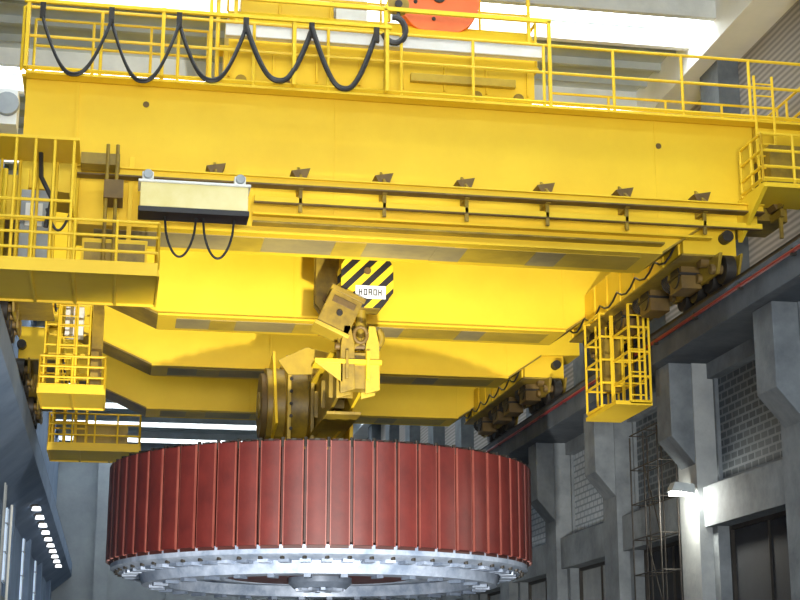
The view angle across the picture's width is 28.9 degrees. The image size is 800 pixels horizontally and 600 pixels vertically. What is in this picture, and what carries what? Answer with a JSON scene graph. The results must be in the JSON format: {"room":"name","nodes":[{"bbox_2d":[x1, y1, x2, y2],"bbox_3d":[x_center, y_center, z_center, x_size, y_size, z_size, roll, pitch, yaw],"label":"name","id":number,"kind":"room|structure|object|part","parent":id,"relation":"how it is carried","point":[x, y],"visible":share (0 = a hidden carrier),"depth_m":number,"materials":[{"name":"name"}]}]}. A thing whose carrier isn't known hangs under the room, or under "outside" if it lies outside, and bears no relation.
{"room":"power station hall","nodes":[
{"label":"power station hall","id":0,"kind":"room"},
{"bbox_2d":[0,163,59,599],"bbox_3d":[-13.179,3.937,48.472,0.750,20.000,123.000,3,-15,-10],"label":"wall","id":1,"kind":"structure","parent":0,"point":[43,589],"depth_m":73.43,"materials":[{"name":"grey concrete"}]},
{"bbox_2d":[1,507,36,599],"bbox_3d":[-16.435,10.790,66.246,0.090,3.410,37.400,3,-15,-10],"label":"window","id":2,"kind":"structure","parent":1,"relation":"in","point":[7,509],"depth_m":70.89,"materials":[{"name":"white glass"}]},
{"bbox_2d":[0,304,71,591],"bbox_3d":[-12.417,4.017,48.594,1.300,2.094,123.000,3,-15,-10],"label":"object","id":3,"kind":"structure","parent":1,"relation":"attached to","point":[23,470],"depth_m":56.19,"materials":[{"name":"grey concrete"}]},
{"bbox_2d":[29,504,61,567],"bbox_3d":[-17.803,12.131,77.924,0.750,0.250,29.190,3,-15,-10],"label":"lamps","id":4,"kind":"object","parent":3,"relation":"attached to","point":[35,507],"visible":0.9,"depth_m":73.52,"materials":[{"name":"metal"}]},
{"bbox_2d":[51,441,313,599],"bbox_3d":[-13.984,19.518,108.849,22.400,20.000,1.200,3,-15,-10],"label":"wall","id":5,"kind":"structure","parent":0,"point":[82,487],"depth_m":108.10,"materials":[{"name":"grey concrete"}]},
{"bbox_2d":[105,437,531,599],"bbox_3d":[-2.270,6.557,44.379,12.026,3.520,12.026,3,-15,-10],"label":"generator rotor","id":6,"kind":"object","parent":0,"point":[272,519],"visible":1,"depth_m":39.47,"materials":[{"name":"metal"}]},
{"bbox_2d":[256,347,369,448],"bbox_3d":[-2.880,3.277,45.112,2.600,3.198,15.200,3,-15,-10],"label":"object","id":7,"kind":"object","parent":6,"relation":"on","point":[298,400],"depth_m":43.42,"materials":[{"name":"yellow paint"}]},
{"bbox_2d":[0,0,715,443],"bbox_3d":[-3.064,-4.837,52.891,21.400,0.800,123.500,3,-15,-10],"label":"ceiling","id":8,"kind":"structure","parent":0,"point":[661,26],"depth_m":43.43,"materials":[{"name":"concrete"}]},
{"bbox_2d":[324,0,799,599],"bbox_3d":[6.402,4.823,51.907,2.250,20.000,123.000,3,-15,-10],"label":"wall","id":9,"kind":"structure","parent":0,"point":[767,30],"depth_m":41.12,"materials":[{"name":"concrete"}]},
{"bbox_2d":[487,591,500,599],"bbox_3d":[4.072,14.338,60.561,0.200,5.900,4.480,3,-15,-10],"label":"door","id":10,"kind":"structure","parent":9,"relation":"in","point":[495,595],"depth_m":62.49,"materials":[{"name":"metal"}]},
{"bbox_2d":[528,578,546,599],"bbox_3d":[5.231,12.739,54.368,0.200,5.900,4.480,3,-15,-10],"label":"door","id":11,"kind":"structure","parent":9,"relation":"in","point":[537,590],"depth_m":56.16,"materials":[{"name":"metal"}]},
{"bbox_2d":[531,505,545,548],"bbox_3d":[5.191,7.557,55.698,0.320,2.800,5.200,3,-15,-10],"label":"window","id":12,"kind":"structure","parent":9,"relation":"in","point":[538,524],"depth_m":56.30,"materials":[{"name":"glass"}]},
{"bbox_2d":[314,234,799,599],"bbox_3d":[5.713,5.664,51.562,2.650,3.800,123.000,3,-15,-10],"label":"beam","id":13,"kind":"structure","parent":9,"relation":"attached to","point":[765,310],"depth_m":39.38,"materials":[{"name":"concrete"}]},
{"bbox_2d":[16,305,579,462],"bbox_3d":[-3.695,1.351,52.961,18.935,7.750,9.598,3,-15,-10],"label":"crane","id":14,"kind":"object","parent":13,"relation":"on","point":[152,372],"visible":0.46,"depth_m":49.98,"materials":[{"name":"yellow paint"}]},
{"bbox_2d":[0,0,799,422],"bbox_3d":[-0.731,-2.420,39.846,19.897,10.000,15.082,3,-15,-10],"label":"crane","id":15,"kind":"object","parent":13,"relation":"on","point":[423,144],"depth_m":35.41,"materials":[{"name":"yellow paint"}]},
{"bbox_3d":[-1.917,-1.607,40.596,0.600,4.200,0.650,3,-15,-10],"label":"load cell link","id":16,"kind":"part","parent":15,"relation":"part of","materials":[{"name":"yellow metal"}]},
{"bbox_2d":[337,259,392,314],"bbox_3d":[-0.876,-2.222,39.454,1.320,5.180,0.800,3,-15,-10],"label":"hook block","id":17,"kind":"object","parent":15,"relation":"hanging from","point":[371,280],"visible":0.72,"depth_m":38.64,"materials":[{"name":"metal"}]},
{"bbox_2d":[310,284,384,398],"bbox_3d":[-1.271,1.035,38.504,1.833,2.733,0.968,3,-15,-10],"label":"hook","id":18,"kind":"object","parent":17,"relation":"hanging from","point":[341,308],"visible":1,"depth_m":38.20,"materials":[{"name":"yellow paint"}]},
{"bbox_3d":[-0.731,-0.194,38.567,0.760,0.330,0.025,3,-15,-10],"label":"name plate","id":19,"kind":"part","parent":17,"relation":"part of","materials":[{"name":"white paint"}]},
{"bbox_3d":[-1.171,-5.696,39.959,7.585,3.600,9.510,3,-15,-10],"label":"trolley railing","id":20,"kind":"part","parent":15,"relation":"part of","materials":[{"name":"yellow metal"}]},
{"bbox_3d":[-1.188,-4.063,39.970,7.500,1.077,8.710,3,-15,-10],"label":"trolley frame","id":21,"kind":"part","parent":15,"relation":"part of","materials":[{"name":"yellow paint"}]},
{"bbox_3d":[-0.024,-3.283,39.975,18.538,4.535,10.329,3,-15,-10],"label":"guard railing","id":22,"kind":"part","parent":15,"relation":"part of","materials":[{"name":"yellow metal"}]},
{"bbox_2d":[486,244,799,451],"bbox_3d":[4.437,4.012,51.224,0.125,0.150,122.000,3,-15,-10],"label":"pipe","id":23,"kind":"object","parent":13,"relation":"attached to","point":[793,251],"visible":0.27,"depth_m":37.55,"materials":[{"name":"red metal"}]},
{"bbox_2d":[570,449,603,533],"bbox_3d":[6.350,5.959,49.505,0.320,2.800,5.200,3,-15,-10],"label":"window","id":24,"kind":"structure","parent":9,"relation":"in","point":[586,502],"depth_m":51.04,"materials":[{"name":"glass"}]},
{"bbox_2d":[579,561,605,599],"bbox_3d":[6.389,11.141,48.175,0.200,5.900,4.480,3,-15,-10],"label":"door","id":25,"kind":"structure","parent":9,"relation":"in","point":[592,582],"depth_m":49.76,"materials":[{"name":"metal"}]},
{"bbox_2d":[632,411,678,511],"bbox_3d":[7.509,4.361,43.312,0.320,2.800,5.200,3,-15,-10],"label":"window","id":26,"kind":"structure","parent":9,"relation":"in","point":[669,471],"depth_m":44.72,"materials":[{"name":"glass"}]},
{"bbox_2d":[644,540,683,599],"bbox_3d":[7.548,9.543,41.982,0.200,5.900,4.480,3,-15,-10],"label":"door","id":27,"kind":"structure","parent":9,"relation":"in","point":[672,549],"depth_m":43.12,"materials":[{"name":"metal"}]},
{"bbox_2d":[667,482,694,495],"bbox_3d":[7.133,4.773,39.164,0.784,0.350,0.632,3,-15,-10],"label":"wall lamp","id":28,"kind":"object","parent":9,"relation":"attached to","point":[675,488],"visible":1,"depth_m":38.87,"materials":[{"name":"grey paint"}]},
{"bbox_2d":[712,359,782,481],"bbox_3d":[8.668,2.763,37.119,0.320,2.800,5.200,3,-15,-10],"label":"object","id":29,"kind":"structure","parent":9,"relation":"in","point":[747,433],"depth_m":38.12,"materials":[{"name":"glass"}]},
{"bbox_2d":[729,510,790,599],"bbox_3d":[8.707,7.945,35.789,0.200,5.900,4.480,3,-15,-10],"label":"door","id":30,"kind":"structure","parent":9,"relation":"in","point":[759,546],"depth_m":36.88,"materials":[{"name":"metal"}]},
{"bbox_3d":[-2.125,14.392,48.367,24.400,0.300,124.000,3,-15,-10],"label":"floor","id":31,"kind":"structure","parent":0,"visible":0},
{"bbox_2d":[0,482,6,594],"bbox_3d":[-13.367,10.493,51.468,0.070,8.800,0.661,3,-15,-10],"label":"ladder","id":32,"kind":"object","parent":31,"relation":"on","point":[5,485],"visible":1,"depth_m":52.08,"materials":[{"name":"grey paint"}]},
{"bbox_2d":[5,505,12,599],"bbox_3d":[-12.801,9.503,47.631,0.100,8.800,20.100,3,-15,-10],"label":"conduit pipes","id":33,"kind":"object","parent":31,"relation":"on","point":[11,507],"visible":1,"depth_m":57.78,"materials":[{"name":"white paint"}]},
{"bbox_2d":[629,422,682,599],"bbox_3d":[6.783,7.740,40.730,0.548,8.766,2.242,3,-15,-10],"label":"scaffold tower","id":34,"kind":"object","parent":31,"relation":"on","point":[647,464],"visible":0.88,"depth_m":41.12,"materials":[{"name":"metal"}]}
]}

